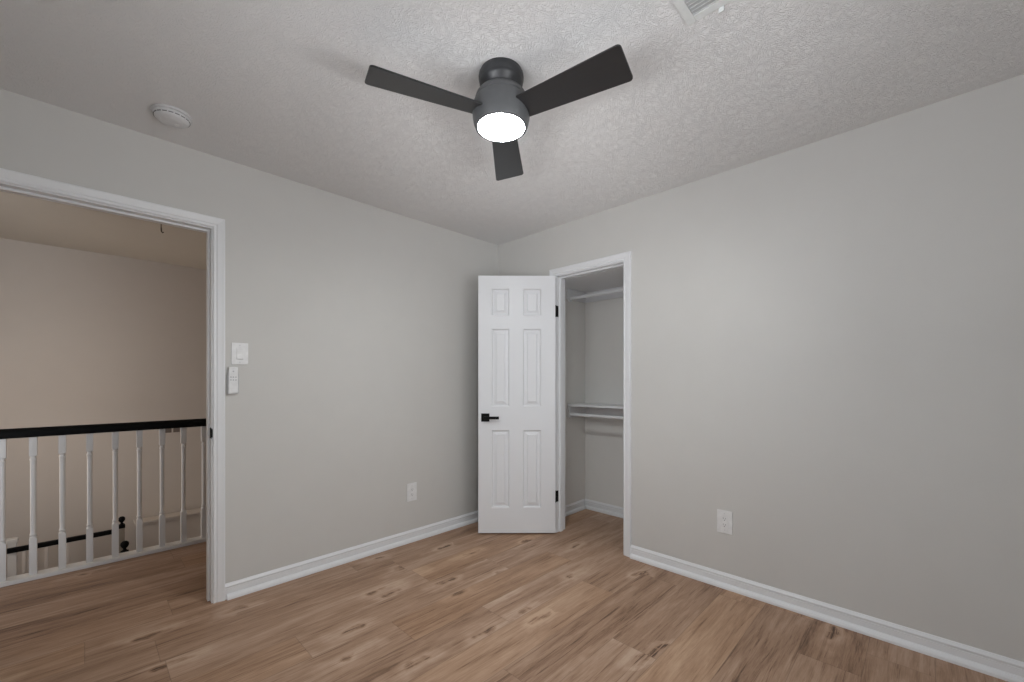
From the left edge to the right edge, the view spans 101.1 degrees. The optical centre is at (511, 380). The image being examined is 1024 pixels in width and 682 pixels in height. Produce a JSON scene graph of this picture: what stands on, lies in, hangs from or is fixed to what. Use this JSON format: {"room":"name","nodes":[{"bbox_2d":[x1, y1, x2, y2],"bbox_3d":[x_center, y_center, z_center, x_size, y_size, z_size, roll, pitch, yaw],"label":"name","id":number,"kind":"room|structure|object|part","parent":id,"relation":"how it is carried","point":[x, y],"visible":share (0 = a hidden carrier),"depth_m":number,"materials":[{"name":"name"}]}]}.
{"room":"empty bedroom","nodes":[
{"label":"empty bedroom","id":0,"kind":"room"},
{"bbox_2d":[0,238,205,576],"bbox_3d":[-3.875,0.993,4.231,0.100,4.440,3.500,0,0,45],"label":"wall","id":1,"kind":"structure","parent":0,"point":[86,338],"depth_m":4.04,"materials":[{"name":"paint"}]},
{"bbox_2d":[165,428,179,433],"bbox_3d":[-3.587,0.508,4.446,0.010,0.100,0.144,0,0,45],"label":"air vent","id":2,"kind":"object","parent":1,"relation":"in","point":[171,430],"visible":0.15,"depth_m":4.44,"materials":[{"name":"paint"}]},
{"bbox_2d":[133,508,200,547],"bbox_3d":[-3.119,2.300,4.747,0.155,1.827,1.704,0,0,45],"label":"wall","id":3,"kind":"structure","parent":0,"point":[172,520],"depth_m":4.30,"materials":[{"name":"paint"}]},
{"bbox_2d":[0,89,497,583],"bbox_3d":[-0.998,-0.007,3.022,0.115,2.440,4.000,0,0,45],"label":"wall","id":4,"kind":"structure","parent":0,"point":[358,321],"depth_m":2.69,"materials":[{"name":"paint"}]},
{"bbox_2d":[0,168,224,602],"bbox_3d":[-1.945,0.162,2.059,0.148,2.102,0.886,0,0,45],"label":"door frame","id":5,"kind":"structure","parent":4,"relation":"attached to","point":[13,182],"depth_m":2.30,"materials":[{"name":"paint"}]},
{"bbox_2d":[227,373,238,393],"bbox_3d":[-1.560,0.010,2.354,0.020,0.130,0.053,0,0,45],"label":"cradle","id":6,"kind":"object","parent":4,"relation":"attached to","point":[227,373],"visible":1,"depth_m":2.35,"materials":[{"name":"grey plastic"}]},
{"bbox_2d":[228,367,237,392],"bbox_3d":[-1.558,-0.002,2.352,0.019,0.146,0.045,0,0,45],"label":"remote","id":7,"kind":"object","parent":6,"relation":"in","point":[232,371],"visible":1,"depth_m":2.34,"materials":[{"name":"white plastic"}]},
{"bbox_2d":[231,343,247,364],"bbox_3d":[-1.539,-0.151,2.381,0.012,0.122,0.082,0,0,45],"label":"light switch","id":8,"kind":"object","parent":4,"relation":"attached to","point":[239,351],"visible":1,"depth_m":2.38,"materials":[{"name":"white plastic"}]},
{"bbox_2d":[225,511,477,600],"bbox_3d":[-0.850,1.171,3.070,0.028,0.085,2.092,0,0,45],"label":"baseboard","id":9,"kind":"structure","parent":4,"relation":"attached to","point":[238,588],"depth_m":2.77,"materials":[{"name":"paint"}]},
{"bbox_2d":[407,482,416,501],"bbox_3d":[-0.756,0.842,3.180,0.009,0.134,0.084,0,0,45],"label":"wall outlet","id":10,"kind":"object","parent":4,"relation":"attached to","point":[411,487],"visible":1,"depth_m":3.18,"materials":[{"name":"white plastic"}]},
{"bbox_2d":[410,487,413,496],"bbox_3d":[-0.754,0.842,3.178,0.003,0.068,0.034,0,0,45],"label":"socket","id":11,"kind":"object","parent":10,"relation":"attached to","point":[411,488],"depth_m":3.18,"materials":[{"name":"white plastic"}]},
{"bbox_2d":[0,509,1007,681],"bbox_3d":[-0.482,1.333,1.881,4.455,0.240,4.905,0,0,45],"label":"floor","id":12,"kind":"structure","parent":0,"point":[461,604],"depth_m":2.10,"materials":[{"name":"brown wood"}]},
{"bbox_2d":[0,418,205,587],"bbox_3d":[-2.576,0.875,2.954,0.095,1.175,3.490,0,0,45],"label":"balustrade","id":13,"kind":"object","parent":12,"relation":"on","point":[61,432],"visible":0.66,"depth_m":2.75,"materials":[{"name":"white wood"}]},
{"bbox_3d":[-2.574,0.317,2.952,0.064,0.057,3.490,0,0,45],"label":"handrail","id":14,"kind":"part","parent":13,"relation":"part of","materials":[{"name":"black wood"}]},
{"bbox_3d":[-2.576,1.325,2.954,0.095,0.276,3.490,0,0,45],"label":"plate","id":15,"kind":"part","parent":13,"relation":"part of","materials":[{"name":"paint"}]},
{"bbox_2d":[0,0,1023,269],"bbox_3d":[-1.156,-1.277,2.543,6.345,0.100,4.905,0,0,45],"label":"ceiling","id":16,"kind":"structure","parent":0,"point":[279,88],"depth_m":1.75,"materials":[{"name":"white paint"}]},
{"bbox_2d":[150,103,192,128],"bbox_3d":[-1.567,-1.208,1.941,0.154,0.039,0.154,0,0,45],"label":"smoke detector","id":17,"kind":"object","parent":16,"relation":"attached to","point":[169,115],"visible":1,"depth_m":1.91,"materials":[{"name":"grey plastic"}]},
{"bbox_2d":[365,44,632,180],"bbox_3d":[-0.023,-1.112,1.607,0.896,0.230,0.930,0,0,45],"label":"ceiling fan","id":18,"kind":"object","parent":16,"relation":"hanging from","point":[501,109],"visible":1,"depth_m":1.57,"materials":[{"name":"black metal"}]},
{"bbox_3d":[-0.317,-1.056,1.544,0.411,0.036,0.143,0,0,-26],"label":"blade","id":19,"kind":"part","parent":18,"relation":"part of","materials":[{"name":"black wood"}]},
{"bbox_3d":[-0.024,-1.056,1.985,0.143,0.036,0.411,0,0,4],"label":"blade","id":20,"kind":"part","parent":18,"relation":"part of","materials":[{"name":"black wood"}]},
{"bbox_3d":[0.211,-1.056,1.511,0.411,0.036,0.143,0,0,34],"label":"blade","id":21,"kind":"part","parent":18,"relation":"part of","materials":[{"name":"black wood"}]},
{"bbox_2d":[671,0,731,25],"bbox_3d":[0.663,-1.217,1.250,0.360,0.020,0.221,0,0,45],"label":"ceiling vent","id":22,"kind":"object","parent":16,"relation":"in","point":[691,11],"visible":1,"depth_m":1.38,"materials":[{"name":"metal"}]},
{"bbox_2d":[565,299,584,504],"bbox_3d":[0.452,-0.007,3.840,0.100,2.440,0.601,0,0,45],"label":"wall","id":23,"kind":"structure","parent":0,"point":[574,310],"depth_m":3.90,"materials":[{"name":"paint"}]},
{"bbox_2d":[565,499,585,516],"bbox_3d":[0.488,1.171,3.785,0.028,0.085,0.574,0,0,45],"label":"baseboard","id":24,"kind":"structure","parent":23,"relation":"attached to","point":[572,508],"depth_m":3.88,"materials":[{"name":"paint"}]},
{"bbox_3d":[0.492,1.198,3.781,0.017,0.029,0.574,0,0,45],"label":"shoe moulding","id":25,"kind":"part","parent":24,"relation":"part of","materials":[{"name":"paint"}]},
{"bbox_2d":[567,288,622,301],"bbox_3d":[0.890,-0.739,3.444,1.039,0.060,0.060,0,0,45],"label":"closet rod","id":26,"kind":"object","parent":23,"relation":"attached to","point":[570,298],"visible":0.56,"depth_m":3.60,"materials":[{"name":"paint"}]},
{"bbox_2d":[585,297,622,506],"bbox_3d":[1.118,-0.007,3.676,1.280,2.440,0.100,0,0,45],"label":"wall","id":27,"kind":"structure","parent":0,"point":[604,318],"depth_m":3.88,"materials":[{"name":"paint"}]},
{"bbox_2d":[565,267,622,302],"bbox_3d":[0.883,-0.794,3.436,1.078,0.113,0.570,0,0,45],"label":"closet shelf","id":28,"kind":"object","parent":27,"relation":"attached to","point":[611,279],"visible":0.39,"depth_m":3.67,"materials":[{"name":"paint"}]},
{"bbox_2d":[567,403,622,417],"bbox_3d":[0.985,0.275,3.540,1.078,0.125,0.279,0,0,45],"label":"closet shelf","id":29,"kind":"object","parent":27,"relation":"attached to","point":[583,408],"visible":0.33,"depth_m":3.82,"materials":[{"name":"paint"}]},
{"bbox_2d":[567,411,622,419],"bbox_3d":[0.890,0.306,3.444,1.039,0.060,0.060,0,0,45],"label":"closet rod","id":30,"kind":"object","parent":29,"relation":"attached to","point":[570,414],"visible":0.52,"depth_m":3.61,"materials":[{"name":"paint"}]},
{"bbox_2d":[584,499,622,517],"bbox_3d":[1.073,1.171,3.630,1.080,0.085,0.028,0,0,45],"label":"baseboard","id":31,"kind":"structure","parent":27,"relation":"attached to","point":[592,505],"depth_m":3.85,"materials":[{"name":"paint"}]},
{"bbox_3d":[1.069,1.198,3.626,1.080,0.029,0.017,0,0,45],"label":"shoe moulding","id":32,"kind":"part","parent":31,"relation":"part of","materials":[{"name":"paint"}]},
{"bbox_2d":[498,74,1023,661],"bbox_3d":[1.103,-0.007,2.697,3.338,2.440,0.115,0,0,45],"label":"wall","id":33,"kind":"structure","parent":0,"point":[827,335],"depth_m":2.07,"materials":[{"name":"paint"}]},
{"bbox_2d":[478,276,555,532],"bbox_3d":[0.043,0.188,3.331,0.620,2.026,0.135,0,0,0],"label":"door","id":34,"kind":"structure","parent":33,"relation":"in","point":[517,314],"depth_m":3.31,"materials":[{"name":"paint"}]},
{"bbox_3d":[-0.210,0.291,3.308,0.064,0.064,0.008,0,0,0],"label":"handle","id":35,"kind":"part","parent":34,"relation":"part of","materials":[{"name":"black metal"}]},
{"bbox_3d":[-0.161,0.291,3.283,0.120,0.022,0.042,0,0,0],"label":"lever","id":36,"kind":"part","parent":34,"relation":"part of","materials":[{"name":"black metal"}]},
{"bbox_2d":[549,251,630,556],"bbox_3d":[0.600,0.163,3.181,0.715,2.101,0.132,0,0,45],"label":"door frame","id":37,"kind":"structure","parent":33,"relation":"attached to","point":[619,260],"depth_m":3.15,"materials":[{"name":"paint"}]},
{"bbox_2d":[717,509,732,534],"bbox_3d":[1.247,0.829,2.469,0.084,0.134,0.009,0,0,45],"label":"wall outlet","id":38,"kind":"object","parent":33,"relation":"attached to","point":[724,518],"visible":1,"depth_m":2.46,"materials":[{"name":"white plastic"}]},
{"bbox_2d":[721,516,727,527],"bbox_3d":[1.245,0.829,2.467,0.034,0.068,0.003,0,0,45],"label":"socket","id":39,"kind":"object","parent":38,"relation":"attached to","point":[724,519],"depth_m":2.47,"materials":[{"name":"white plastic"}]},
{"bbox_2d":[630,545,1023,681],"bbox_3d":[1.486,1.171,2.220,1.895,0.085,0.028,0,0,45],"label":"baseboard","id":40,"kind":"structure","parent":33,"relation":"attached to","point":[982,661],"depth_m":2.05,"materials":[{"name":"paint"}]},
{"bbox_3d":[-3.194,3.263,3.562,1.810,0.100,3.500,0,0,45],"label":"floor","id":41,"kind":"structure","parent":0,"visible":0},
{"bbox_2d":[6,537,18,576],"bbox_3d":[-4.107,2.256,3.461,0.064,1.914,0.064,0,0,45],"label":"post","id":42,"kind":"object","parent":41,"relation":"on","point":[12,542],"visible":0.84,"depth_m":3.45,"materials":[{"name":"paint"}]},
{"bbox_2d":[7,529,111,573],"bbox_3d":[-3.866,2.288,3.628,0.040,1.849,0.692,0,0,45],"label":"balustrade","id":43,"kind":"object","parent":41,"relation":"on","point":[46,544],"visible":0.34,"depth_m":3.56,"materials":[{"name":"black wood"}]},
{"bbox_3d":[-3.866,1.382,3.628,0.040,0.038,0.692,0,0,45],"label":"handrail","id":44,"kind":"part","parent":43,"relation":"part of","materials":[{"name":"black wood"}]},
{"bbox_2d":[118,516,124,552],"bbox_3d":[-3.607,2.235,3.891,0.050,1.957,0.050,0,0,45],"label":"newel post","id":45,"kind":"object","parent":41,"relation":"on","point":[121,520],"visible":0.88,"depth_m":3.88,"materials":[{"name":"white wood"}]},
{"bbox_2d":[120,541,128,552],"bbox_3d":[-3.491,2.329,3.795,0.061,1.768,0.061,0,0,45],"label":"newel post","id":46,"kind":"object","parent":41,"relation":"on","point":[124,544],"visible":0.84,"depth_m":3.78,"materials":[{"name":"black wood"}]}
]}

